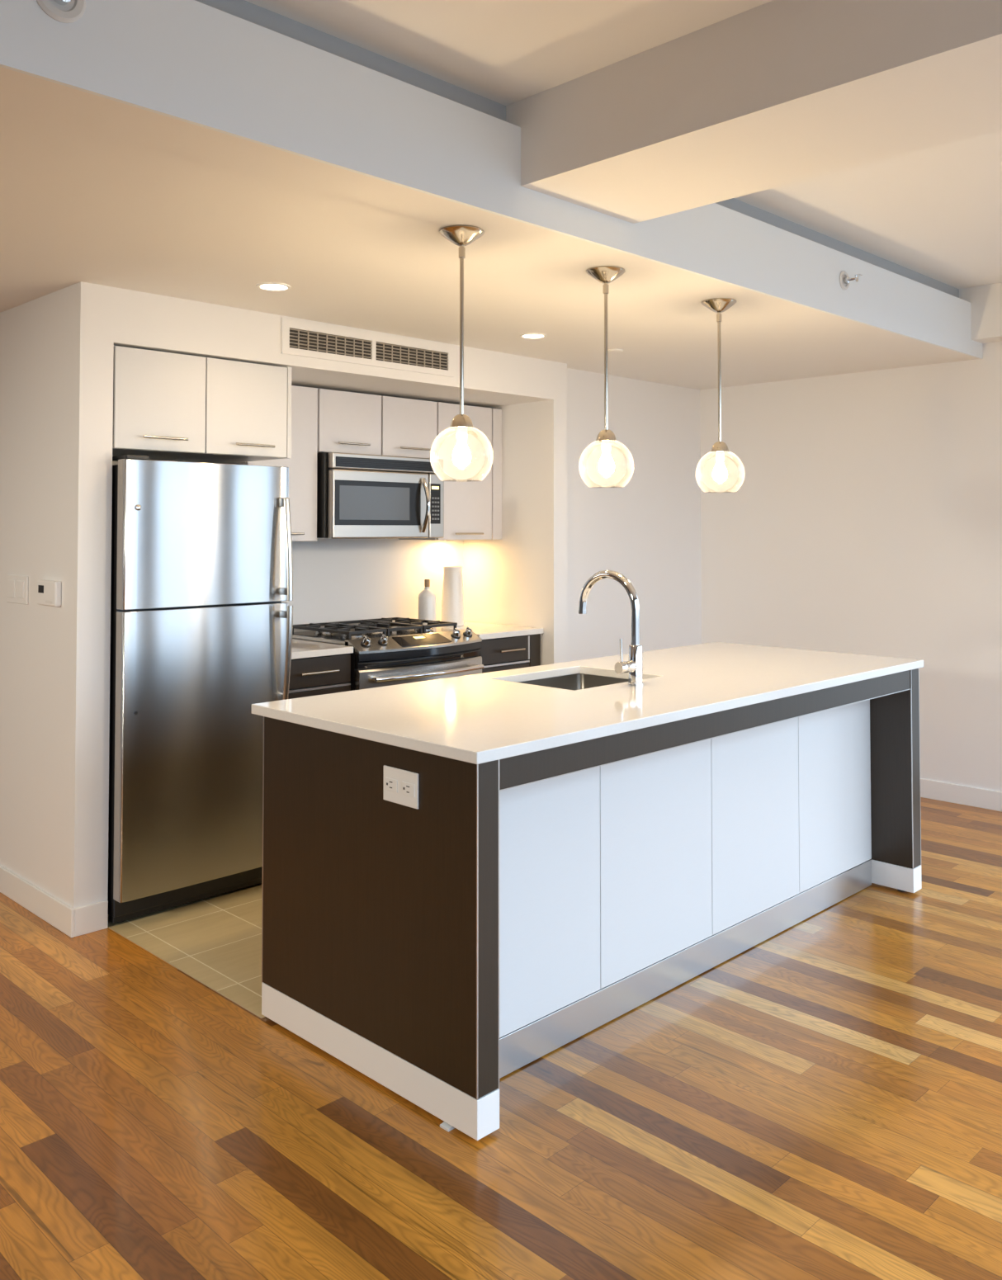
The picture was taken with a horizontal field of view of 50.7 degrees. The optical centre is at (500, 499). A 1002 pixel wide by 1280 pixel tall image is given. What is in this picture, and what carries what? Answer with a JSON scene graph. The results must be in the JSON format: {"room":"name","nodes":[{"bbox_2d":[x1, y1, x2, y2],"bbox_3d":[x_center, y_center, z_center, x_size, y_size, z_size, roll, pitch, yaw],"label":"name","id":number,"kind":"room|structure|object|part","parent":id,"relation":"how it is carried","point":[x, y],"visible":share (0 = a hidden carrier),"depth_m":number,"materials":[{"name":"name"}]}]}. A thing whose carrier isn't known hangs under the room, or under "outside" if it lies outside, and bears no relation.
{"room":"kitchen","nodes":[
{"label":"kitchen","id":0,"kind":"room"},
{"bbox_2d":[0,281,113,908],"bbox_3d":[-2.910,0.424,5.246,4.075,2.325,0.124,-2,-2,45],"label":"wall","id":1,"kind":"structure","parent":0,"point":[57,347],"depth_m":3.89,"materials":[{"name":"white paint"}]},
{"bbox_2d":[6,574,28,604],"bbox_3d":[-1.880,0.352,4.128,0.217,0.109,0.012,-2,-2,45],"label":"light switch","id":2,"kind":"object","parent":1,"relation":"attached to","point":[16,585],"visible":1,"depth_m":4.12,"materials":[{"name":"white paint"}]},
{"bbox_2d":[0,864,74,937],"bbox_3d":[-2.953,1.535,5.161,4.087,0.099,0.012,-2,-2,45],"label":"baseboard","id":3,"kind":"structure","parent":1,"relation":"attached to","point":[41,904],"depth_m":3.92,"materials":[{"name":"white paint"}]},
{"bbox_2d":[37,579,61,606],"bbox_3d":[-1.671,0.347,3.910,0.170,0.093,0.025,-2,-2,45],"label":"thermostat","id":4,"kind":"object","parent":1,"relation":"attached to","point":[49,592],"visible":1,"depth_m":3.88,"materials":[{"name":"white paint"}]},
{"bbox_2d":[74,900,108,936],"bbox_3d":[-1.462,1.494,3.772,0.012,0.099,0.121,-2,-2,45],"label":"baseboard","id":5,"kind":"object","parent":1,"relation":"attached to","point":[88,918],"visible":1,"depth_m":3.77,"materials":[{"name":"white paint"}]},
{"bbox_2d":[112,345,291,463],"bbox_3d":[-1.338,-0.363,4.338,0.616,0.380,0.764,-2,-2,45],"label":"upper cabinet","id":6,"kind":"object","parent":1,"relation":"attached to","point":[167,406],"visible":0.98,"depth_m":4.13,"materials":[{"name":"white laminate"}]},
{"bbox_3d":[-1.290,-0.371,4.012,0.018,0.375,0.366,-2,-2,45],"label":"door","id":7,"kind":"part","parent":6,"relation":"part of","materials":[{"name":"white laminate"}]},
{"bbox_3d":[-1.269,-0.230,3.991,0.036,0.010,0.178,-2,-2,45],"label":"handle","id":8,"kind":"part","parent":6,"relation":"part of","materials":[{"name":"silver metal"}]},
{"bbox_3d":[-1.027,-0.364,4.276,0.018,0.375,0.370,-2,-2,45],"label":"door","id":9,"kind":"part","parent":6,"relation":"part of","materials":[{"name":"white laminate"}]},
{"bbox_3d":[-0.995,-0.217,4.266,0.036,0.010,0.177,-2,-2,45],"label":"handle","id":10,"kind":"part","parent":6,"relation":"part of","materials":[{"name":"silver metal"}]},
{"bbox_3d":[-0.891,-0.361,4.418,0.027,0.380,0.018,-2,-2,45],"label":"gable panel","id":11,"kind":"part","parent":6,"relation":"part of","materials":[{"name":"white laminate"}]},
{"bbox_2d":[112,460,463,632],"bbox_3d":[-1.069,0.425,5.278,0.120,2.325,2.518,-2,-2,45],"label":"wall","id":12,"kind":"structure","parent":0,"point":[334,579],"depth_m":5.55,"materials":[{"name":"white paint"}]},
{"bbox_2d":[227,385,317,541],"bbox_3d":[-1.093,-0.165,4.938,0.349,0.723,0.378,-2,-2,45],"label":"upper cabinet","id":13,"kind":"object","parent":12,"relation":"attached to","point":[302,465],"visible":0.41,"depth_m":4.92,"materials":[{"name":"laminate"}]},
{"bbox_3d":[-0.980,0.158,4.820,0.036,0.010,0.182,-2,-2,45],"label":"handle","id":14,"kind":"part","parent":13,"relation":"part of","materials":[{"name":"silver metal"}]},
{"bbox_2d":[316,387,436,458],"bbox_3d":[-0.694,-0.364,5.346,0.349,0.302,0.748,-2,-2,45],"label":"upper cabinet","id":15,"kind":"object","parent":12,"relation":"attached to","point":[354,422],"visible":0.8,"depth_m":5.22,"materials":[{"name":"laminate"}]},
{"bbox_3d":[-0.731,-0.369,5.124,0.018,0.297,0.371,-2,-2,45],"label":"door","id":16,"kind":"part","parent":15,"relation":"part of","materials":[{"name":"laminate"}]},
{"bbox_3d":[-0.713,-0.266,5.101,0.036,0.010,0.186,-2,-2,45],"label":"handle","id":17,"kind":"part","parent":15,"relation":"part of","materials":[{"name":"silver metal"}]},
{"bbox_2d":[316,452,443,538],"bbox_3d":[-0.661,-0.007,5.290,0.455,0.405,0.713,-2,-2,45],"label":"microwave","id":18,"kind":"object","parent":15,"relation":"attached to","point":[360,496],"visible":0.9,"depth_m":5.11,"materials":[{"name":"silver metal"}]},
{"bbox_3d":[-0.589,0.028,5.155,0.045,0.327,0.596,-2,-2,45],"label":"door","id":19,"kind":"part","parent":18,"relation":"part of","materials":[{"name":"metal"}]},
{"bbox_3d":[-0.554,-0.175,5.198,0.041,0.075,0.698,-2,-2,45],"label":"vent panel","id":20,"kind":"part","parent":18,"relation":"part of","materials":[{"name":"metal"}]},
{"bbox_3d":[-0.376,0.030,5.296,0.061,0.274,0.021,-2,-2,45],"label":"handle","id":21,"kind":"part","parent":18,"relation":"part of","materials":[{"name":"silver metal"}]},
{"bbox_3d":[-0.466,-0.361,5.389,0.018,0.297,0.359,-2,-2,45],"label":"door","id":22,"kind":"part","parent":15,"relation":"part of","materials":[{"name":"laminate"}]},
{"bbox_3d":[-0.441,-0.256,5.375,0.036,0.010,0.199,-2,-2,45],"label":"handle","id":23,"kind":"part","parent":15,"relation":"part of","materials":[{"name":"silver metal"}]},
{"bbox_2d":[398,401,501,541],"bbox_3d":[-0.260,-0.136,5.775,0.349,0.733,0.476,-2,-2,45],"label":"upper cabinet","id":24,"kind":"object","parent":12,"relation":"attached to","point":[472,509],"visible":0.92,"depth_m":5.69,"materials":[{"name":"laminate"}]},
{"bbox_3d":[-0.194,-0.143,5.657,0.018,0.718,0.391,-2,-2,45],"label":"door","id":25,"kind":"part","parent":24,"relation":"part of","materials":[{"name":"laminate"}]},
{"bbox_3d":[-0.175,0.183,5.630,0.036,0.010,0.201,-2,-2,45],"label":"handle","id":26,"kind":"part","parent":24,"relation":"part of","materials":[{"name":"silver metal"}]},
{"bbox_3d":[-0.025,-0.138,5.827,0.018,0.719,0.071,-2,-2,45],"label":"filler panel","id":27,"kind":"part","parent":24,"relation":"part of","materials":[{"name":"laminate"}]},
{"bbox_2d":[113,287,566,407],"bbox_3d":[-0.780,-0.644,5.022,0.695,0.203,2.518,-2,-2,45],"label":"wall header","id":28,"kind":"structure","parent":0,"point":[142,320],"depth_m":4.53,"materials":[{"name":"white paint"}]},
{"bbox_2d":[280,316,454,377],"bbox_3d":[-0.568,-0.670,4.735,0.010,0.150,0.970,-2,-2,45],"label":"air vent","id":29,"kind":"object","parent":28,"relation":"in","point":[299,337],"visible":1,"depth_m":4.70,"materials":[{"name":"white metal"}]},
{"bbox_3d":[-0.735,-0.670,4.574,0.001,0.084,0.435,-2,-2,45],"label":"louvre panel","id":30,"kind":"part","parent":29,"relation":"part of","materials":[{"name":"grey metal"}]},
{"bbox_3d":[-0.412,-0.660,4.899,0.001,0.084,0.438,-2,-2,45],"label":"louvre panel","id":31,"kind":"part","parent":29,"relation":"part of","materials":[{"name":"grey metal"}]},
{"bbox_2d":[0,66,978,389],"bbox_3d":[-2.529,-0.895,4.511,5.705,0.270,8.518,-2,-2,45],"label":"ceiling","id":32,"kind":"structure","parent":0,"point":[94,189],"depth_m":3.47,"materials":[{"name":"white paint"}]},
{"bbox_2d":[256,282,290,291],"bbox_3d":[-0.831,-0.776,3.871,0.124,0.005,0.124,-2,-2,45],"label":"recessed light","id":33,"kind":"object","parent":32,"relation":"in","point":[275,286],"visible":1,"depth_m":3.86,"materials":[{"name":"white paint"}]},
{"bbox_2d":[429,225,493,481],"bbox_3d":[-0.117,-0.427,3.147,0.188,0.745,0.188,-2,-2,45],"label":"pendant lamp","id":34,"kind":"object","parent":32,"relation":"hanging from","point":[461,424],"visible":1,"depth_m":3.14,"materials":[{"name":"white glass"}]},
{"bbox_3d":[-0.117,-0.503,3.149,0.012,0.513,0.012,-2,-2,45],"label":"rod","id":35,"kind":"part","parent":34,"relation":"part of","materials":[{"name":"silver metal"}]},
{"bbox_3d":[-0.117,-0.133,3.138,0.188,0.157,0.188,-2,-2,45],"label":"glass globe","id":36,"kind":"part","parent":34,"relation":"part of"},
{"bbox_3d":[-0.117,-0.136,3.138,0.056,0.082,0.056,-2,-2,45],"label":"bulb","id":37,"kind":"part","parent":34,"relation":"part of","materials":[{"name":"white glass"}]},
{"bbox_2d":[0,0,982,358],"bbox_3d":[-0.501,-0.954,2.496,0.013,0.270,8.518,-2,-2,45],"label":"ceiling beam","id":38,"kind":"structure","parent":32,"relation":"attached to","point":[193,62],"depth_m":2.68,"materials":[{"name":"white paint"}]},
{"bbox_2d":[36,0,85,23],"bbox_3d":[-0.853,-1.003,2.081,0.075,0.104,0.104,-2,-2,45],"label":"sprinkler","id":39,"kind":"object","parent":38,"relation":"attached to","point":[62,11],"visible":1,"depth_m":2.11,"materials":[{"name":"white plastic"}]},
{"bbox_2d":[839,270,862,290],"bbox_3d":[1.463,-0.916,4.408,0.075,0.080,0.080,-2,-2,45],"label":"sprinkler","id":40,"kind":"object","parent":38,"relation":"attached to","point":[844,280],"visible":1,"depth_m":4.41,"materials":[{"name":"white metal"}]},
{"bbox_2d":[519,333,546,338],"bbox_3d":[0.147,-0.748,4.852,0.124,0.005,0.124,-2,-2,45],"label":"recessed light","id":41,"kind":"object","parent":32,"relation":"in","point":[524,335],"visible":1,"depth_m":4.84,"materials":[{"name":"white"}]},
{"bbox_2d":[578,265,633,487],"bbox_3d":[0.360,-0.413,3.626,0.188,0.745,0.188,-2,-2,45],"label":"pendant lamp","id":42,"kind":"object","parent":32,"relation":"hanging from","point":[606,439],"visible":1,"depth_m":3.62,"materials":[{"name":"white glass"}]},
{"bbox_2d":[600,441,611,451],"bbox_3d":[0.360,-0.180,3.619,0.034,0.034,0.034,-2,-2,45],"label":"socket","id":43,"kind":"object","parent":42,"relation":"attached to","point":[605,446],"depth_m":3.61,"materials":[{"name":"white plastic"}]},
{"bbox_3d":[0.360,-0.489,3.628,0.012,0.513,0.012,-2,-2,45],"label":"rod","id":44,"kind":"part","parent":42,"relation":"part of","materials":[{"name":"silver metal"}]},
{"bbox_3d":[0.360,-0.119,3.617,0.188,0.157,0.188,-2,-2,45],"label":"glass globe","id":45,"kind":"part","parent":42,"relation":"part of"},
{"bbox_3d":[0.360,-0.122,3.617,0.056,0.082,0.056,-2,-2,45],"label":"bulb","id":46,"kind":"part","parent":42,"relation":"part of","materials":[{"name":"white glass"}]},
{"bbox_2d":[607,348,623,353],"bbox_3d":[0.564,-0.733,5.241,0.080,0.012,0.080,-2,-2,45],"label":"sprinkler cover","id":47,"kind":"object","parent":32,"relation":"attached to","point":[613,350],"visible":0.94,"depth_m":5.21,"materials":[{"name":"white paint"}]},
{"bbox_2d":[695,297,744,492],"bbox_3d":[0.851,-0.399,4.119,0.188,0.745,0.188,-2,-2,45],"label":"pendant lamp","id":48,"kind":"object","parent":32,"relation":"hanging from","point":[720,450],"visible":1,"depth_m":4.11,"materials":[{"name":"white glass"}]},
{"bbox_3d":[0.851,-0.475,4.121,0.012,0.513,0.012,-2,-2,45],"label":"rod","id":49,"kind":"part","parent":48,"relation":"part of","materials":[{"name":"silver metal"}]},
{"bbox_2d":[715,452,724,460],"bbox_3d":[0.851,-0.166,4.112,0.034,0.034,0.034,-2,-2,45],"label":"socket","id":50,"kind":"object","parent":48,"relation":"attached to","point":[719,455],"depth_m":4.10,"materials":[{"name":"white plastic"}]},
{"bbox_3d":[0.851,-0.105,4.111,0.188,0.157,0.188,-2,-2,45],"label":"glass globe","id":51,"kind":"part","parent":48,"relation":"part of"},
{"bbox_3d":[0.851,-0.108,4.111,0.056,0.082,0.056,-2,-2,45],"label":"bulb","id":52,"kind":"part","parent":48,"relation":"part of","materials":[{"name":"white glass"}]},
{"bbox_2d":[0,797,1001,1279],"bbox_3d":[-1.538,1.565,3.454,8.500,0.060,8.518,-2,-2,45],"label":"floor","id":53,"kind":"structure","parent":0,"point":[822,1100],"depth_m":2.56,"materials":[{"name":"brown wood"}]},
{"bbox_2d":[107,925,264,1018],"bbox_3d":[-0.392,1.598,4.628,1.708,0.061,2.600,-2,-2,45],"label":"trim","id":54,"kind":"structure","parent":53,"relation":"on","point":[107,926],"depth_m":3.40,"materials":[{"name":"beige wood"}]},
{"bbox_2d":[107,454,292,923],"bbox_3d":[-1.333,0.705,4.263,0.806,1.706,0.712,-2,-2,45],"label":"refrigerator","id":55,"kind":"object","parent":53,"relation":"on","point":[201,628],"visible":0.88,"depth_m":3.97,"materials":[{"name":"silver metal"}]},
{"bbox_3d":[-1.171,1.497,4.077,0.035,0.088,0.686,-2,-2,45],"label":"kick plate","id":56,"kind":"part","parent":55,"relation":"part of","materials":[{"name":"black plastic"}]},
{"bbox_3d":[-1.122,0.928,4.038,0.063,1.031,0.698,-2,-2,45],"label":"fridge door","id":57,"kind":"part","parent":55,"relation":"part of","materials":[{"name":"silver metal"}]},
{"bbox_3d":[-1.122,0.134,4.061,0.063,0.542,0.698,-2,-2,45],"label":"freezer door","id":58,"kind":"part","parent":55,"relation":"part of","materials":[{"name":"silver metal"}]},
{"bbox_3d":[-0.858,0.620,4.223,0.073,0.391,0.026,-2,-2,45],"label":"handle","id":59,"kind":"part","parent":55,"relation":"part of","materials":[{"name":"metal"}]},
{"bbox_3d":[-0.858,0.199,4.236,0.073,0.412,0.026,-2,-2,45],"label":"handle","id":60,"kind":"part","parent":55,"relation":"part of","materials":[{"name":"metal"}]},
{"bbox_2d":[288,653,350,699],"bbox_3d":[-1.017,1.131,4.766,0.646,0.884,0.415,-2,-2,45],"label":"base cabinet","id":61,"kind":"object","parent":53,"relation":"on","point":[321,675],"visible":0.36,"depth_m":4.60,"materials":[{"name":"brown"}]},
{"bbox_3d":[-0.819,1.145,4.570,0.019,0.633,0.405,-2,-2,45],"label":"door","id":62,"kind":"part","parent":61,"relation":"part of","materials":[{"name":"laminate"}]},
{"bbox_3d":[-0.788,0.749,4.575,0.036,0.010,0.194,-2,-2,45],"label":"handle","id":63,"kind":"part","parent":61,"relation":"part of","materials":[{"name":"silver metal"}]},
{"bbox_2d":[291,638,353,659],"bbox_3d":[-1.026,0.673,4.783,0.628,0.029,0.417,-2,-2,45],"label":"countertop","id":64,"kind":"structure","parent":61,"relation":"on","point":[300,649],"depth_m":4.64,"materials":[{"name":"white stone"}]},
{"bbox_2d":[292,617,483,690],"bbox_3d":[-0.556,1.097,5.152,0.743,0.973,0.758,-2,-2,45],"label":"gas range","id":65,"kind":"object","parent":53,"relation":"on","point":[386,652],"visible":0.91,"depth_m":4.95,"materials":[{"name":"silver metal"}]},
{"bbox_3d":[-0.866,0.647,5.164,0.090,0.012,0.090,-2,-2,45],"label":"burner","id":66,"kind":"part","parent":65,"relation":"part of","materials":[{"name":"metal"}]},
{"bbox_3d":[-0.695,0.642,4.995,0.112,0.012,0.112,-2,-2,45],"label":"burner","id":67,"kind":"part","parent":65,"relation":"part of","materials":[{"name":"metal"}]},
{"bbox_3d":[-0.609,0.654,4.773,0.045,0.024,0.048,-2,-2,45],"label":"knob","id":68,"kind":"part","parent":65,"relation":"part of","materials":[{"name":"silver metal"}]},
{"bbox_2d":[292,627,453,646],"bbox_3d":[-0.620,0.669,5.228,0.562,0.026,0.758,-2,-2,45],"label":"cooktop","id":69,"kind":"object","parent":65,"relation":"in","point":[309,635],"depth_m":5.03,"materials":[{"name":"metal"}]},
{"bbox_3d":[-0.537,0.656,4.829,0.046,0.022,0.048,-2,-2,45],"label":"knob","id":70,"kind":"part","parent":65,"relation":"part of","materials":[{"name":"silver metal"}]},
{"bbox_3d":[-0.557,0.656,5.474,0.112,0.012,0.112,-2,-2,45],"label":"burner","id":71,"kind":"part","parent":65,"relation":"part of","materials":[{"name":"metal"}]},
{"bbox_3d":[-0.382,0.670,4.991,0.159,0.058,0.758,-2,-2,45],"label":"control panel","id":72,"kind":"part","parent":65,"relation":"part of","materials":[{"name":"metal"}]},
{"bbox_3d":[-0.358,1.072,4.956,0.076,0.603,0.758,-2,-2,45],"label":"oven door","id":73,"kind":"part","parent":65,"relation":"part of","materials":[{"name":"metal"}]},
{"bbox_2d":[413,635,425,638],"bbox_3d":[-0.386,0.654,4.996,0.021,0.011,0.060,-2,-2,45],"label":"clock","id":74,"kind":"object","parent":65,"relation":"on","point":[414,636],"depth_m":5.00,"materials":[{"name":"white"}]},
{"bbox_3d":[-0.387,0.651,5.305,0.100,0.012,0.100,-2,-2,45],"label":"burner","id":75,"kind":"part","parent":65,"relation":"part of","materials":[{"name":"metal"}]},
{"bbox_3d":[-0.322,0.809,4.928,0.084,0.023,0.662,-2,-2,45],"label":"handle","id":76,"kind":"part","parent":65,"relation":"part of","materials":[{"name":"silver metal"}]},
{"bbox_2d":[439,1121,454,1131],"bbox_3d":[-0.123,1.503,2.545,0.030,0.012,0.038,-2,-2,45],"label":"packing shim","id":77,"kind":"object","parent":53,"relation":"on","point":[445,1126],"visible":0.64,"depth_m":2.53,"materials":[{"name":"white plastic"}]},
{"bbox_2d":[477,633,541,673],"bbox_3d":[-0.155,1.156,5.632,0.646,0.884,0.468,-2,-2,45],"label":"base cabinet","id":78,"kind":"object","parent":53,"relation":"on","point":[522,651],"visible":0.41,"depth_m":5.44,"materials":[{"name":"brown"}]},
{"bbox_2d":[440,621,543,639],"bbox_3d":[-0.163,0.698,5.651,0.628,0.029,0.472,-2,-2,45],"label":"countertop","id":79,"kind":"structure","parent":78,"relation":"on","point":[484,630],"depth_m":5.53,"materials":[{"name":"white stone"}]},
{"bbox_2d":[418,579,435,624],"bbox_3d":[-0.394,0.555,5.641,0.096,0.256,0.096,-2,-2,45],"label":"bottle","id":80,"kind":"object","parent":79,"relation":"on","point":[427,597],"visible":0.85,"depth_m":5.60,"materials":[{"name":"white ceramic"}]},
{"bbox_2d":[441,566,464,626],"bbox_3d":[-0.262,0.527,5.761,0.128,0.320,0.128,-2,-2,45],"label":"vase","id":81,"kind":"object","parent":79,"relation":"on","point":[452,600],"visible":0.88,"depth_m":5.71,"materials":[{"name":"white ceramic"}]},
{"bbox_3d":[0.017,0.773,5.422,0.019,0.123,0.357,-2,-2,45],"label":"drawer","id":82,"kind":"part","parent":78,"relation":"part of","materials":[{"name":"laminate"}]},
{"bbox_3d":[0.017,1.170,5.410,0.019,0.633,0.357,-2,-2,45],"label":"door","id":83,"kind":"part","parent":78,"relation":"part of","materials":[{"name":"laminate"}]},
{"bbox_3d":[0.053,0.773,5.420,0.036,0.010,0.175,-2,-2,45],"label":"handle","id":84,"kind":"part","parent":78,"relation":"part of","materials":[{"name":"silver metal"}]},
{"bbox_3d":[0.174,1.104,5.570,0.019,0.784,0.077,-2,-2,45],"label":"filler panel","id":85,"kind":"part","parent":78,"relation":"part of","materials":[{"name":"laminate"}]},
{"bbox_2d":[261,668,921,1140],"bbox_3d":[0.472,1.098,3.672,0.942,0.886,2.444,-2,-2,45],"label":"kitchen island","id":86,"kind":"object","parent":53,"relation":"on","point":[527,904],"visible":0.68,"depth_m":2.98,"materials":[{"name":"laminate"}]},
{"bbox_3d":[-0.354,1.020,2.825,0.912,0.780,0.074,-2,-2,45],"label":"panel","id":87,"kind":"part","parent":86,"relation":"part of","materials":[{"name":"laminate"}]},
{"bbox_2d":[383,765,418,809],"bbox_3d":[-0.254,0.728,2.676,0.135,0.088,0.008,-2,-2,45],"label":"power outlet","id":88,"kind":"object","parent":86,"relation":"attached to","point":[400,786],"visible":1,"depth_m":2.67,"materials":[{"name":"white plastic"}]},
{"bbox_2d":[385,777,397,792],"bbox_3d":[-0.280,0.729,2.698,0.048,0.032,0.003,-2,-2,45],"label":"receptacle","id":89,"kind":"object","parent":88,"relation":"attached to","point":[391,783],"depth_m":2.70,"materials":[{"name":"grey plastic"}]},
{"bbox_2d":[401,781,414,797],"bbox_3d":[-0.232,0.727,2.651,0.048,0.032,0.003,-2,-2,45],"label":"receptacle","id":90,"kind":"object","parent":88,"relation":"attached to","point":[408,787],"depth_m":2.65,"materials":[{"name":"grey plastic"}]},
{"bbox_3d":[0.075,1.020,2.862,0.018,0.777,0.581,-2,-2,45],"label":"door panel","id":91,"kind":"part","parent":86,"relation":"part of","materials":[{"name":"white laminate"}]},
{"bbox_2d":[251,642,923,764],"bbox_3d":[0.471,0.641,3.687,0.971,0.029,2.472,-2,-2,45],"label":"island countertop","id":92,"kind":"structure","parent":86,"relation":"on","point":[479,718],"depth_m":3.25,"materials":[{"name":"white stone"}]},
{"bbox_2d":[520,673,628,690],"bbox_3d":[0.269,0.751,3.726,0.432,0.190,0.525,-2,-2,45],"label":"sink","id":93,"kind":"object","parent":92,"relation":"in","point":[578,681],"visible":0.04,"depth_m":3.97,"materials":[{"name":"silver metal"}]},
{"bbox_2d":[577,570,643,685],"bbox_3d":[0.351,0.434,3.618,0.276,0.380,0.119,-2,-2,45],"label":"faucet","id":94,"kind":"object","parent":92,"relation":"on","point":[634,666],"visible":1,"depth_m":3.55,"materials":[{"name":"silver metal"}]},
{"bbox_3d":[0.370,0.375,3.647,0.262,0.260,0.029,-2,-2,45],"label":"spout","id":95,"kind":"part","parent":94,"relation":"part of","materials":[{"name":"silver metal"}]},
{"bbox_3d":[0.399,0.503,3.506,0.009,0.081,0.012,-2,-2,45],"label":"lever","id":96,"kind":"part","parent":94,"relation":"part of","materials":[{"name":"silver metal"}]},
{"bbox_3d":[0.483,1.032,3.272,0.018,0.777,0.569,-2,-2,45],"label":"door panel","id":97,"kind":"part","parent":86,"relation":"part of","materials":[{"name":"white laminate"}]},
{"bbox_3d":[0.883,1.043,3.675,0.018,0.777,0.561,-2,-2,45],"label":"door panel","id":98,"kind":"part","parent":86,"relation":"part of","materials":[{"name":"white laminate"}]},
{"bbox_3d":[1.285,1.055,4.078,0.018,0.777,0.573,-2,-2,45],"label":"door panel","id":99,"kind":"part","parent":86,"relation":"part of","materials":[{"name":"white laminate"}]},
{"bbox_3d":[1.317,1.069,4.504,0.912,0.780,0.074,-2,-2,45],"label":"panel","id":100,"kind":"part","parent":86,"relation":"part of","materials":[{"name":"laminate"}]},
{"bbox_2d":[462,399,567,665],"bbox_3d":[0.070,0.543,5.842,0.695,2.122,0.108,-2,-2,45],"label":"wall pier","id":101,"kind":"object","parent":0,"point":[520,578],"visible":0.5,"depth_m":5.69,"materials":[{"name":"white paint"}]},
{"bbox_2d":[194,0,1001,297],"bbox_3d":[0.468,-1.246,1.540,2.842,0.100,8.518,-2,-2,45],"label":"ceiling","id":102,"kind":"structure","parent":0,"point":[935,213],"depth_m":2.88,"materials":[{"name":"white paint"}]},
{"bbox_2d":[505,0,1001,223],"bbox_3d":[1.208,-1.049,2.279,2.842,0.250,0.527,-2,-2,45],"label":"ceiling beam","id":103,"kind":"structure","parent":102,"relation":"attached to","point":[774,93],"depth_m":2.62,"materials":[{"name":"white paint"}]},
{"bbox_2d":[958,282,1001,343],"bbox_3d":[3.419,-0.975,4.501,2.842,0.270,0.148,-2,-2,45],"label":"ceiling beam","id":104,"kind":"structure","parent":102,"relation":"attached to","point":[985,300],"depth_m":5.36,"materials":[{"name":"white paint"}]},
{"bbox_2d":[566,368,701,661],"bbox_3d":[0.732,0.453,6.250,0.120,2.325,1.400,-2,-2,45],"label":"wall","id":105,"kind":"structure","parent":0,"point":[646,531],"depth_m":6.24,"materials":[{"name":"white paint"}]},
{"bbox_2d":[699,340,1001,791],"bbox_3d":[2.874,0.248,5.197,4.648,2.674,0.120,-2,-2,45],"label":"wall","id":106,"kind":"structure","parent":0,"point":[865,516],"depth_m":5.89,"materials":[{"name":"white paint"}]},
{"bbox_2d":[920,778,1001,812],"bbox_3d":[2.870,1.532,5.071,4.528,0.099,0.012,-2,-2,45],"label":"baseboard","id":107,"kind":"structure","parent":106,"relation":"attached to","point":[930,789],"depth_m":5.52,"materials":[{"name":"white paint"}]}
]}

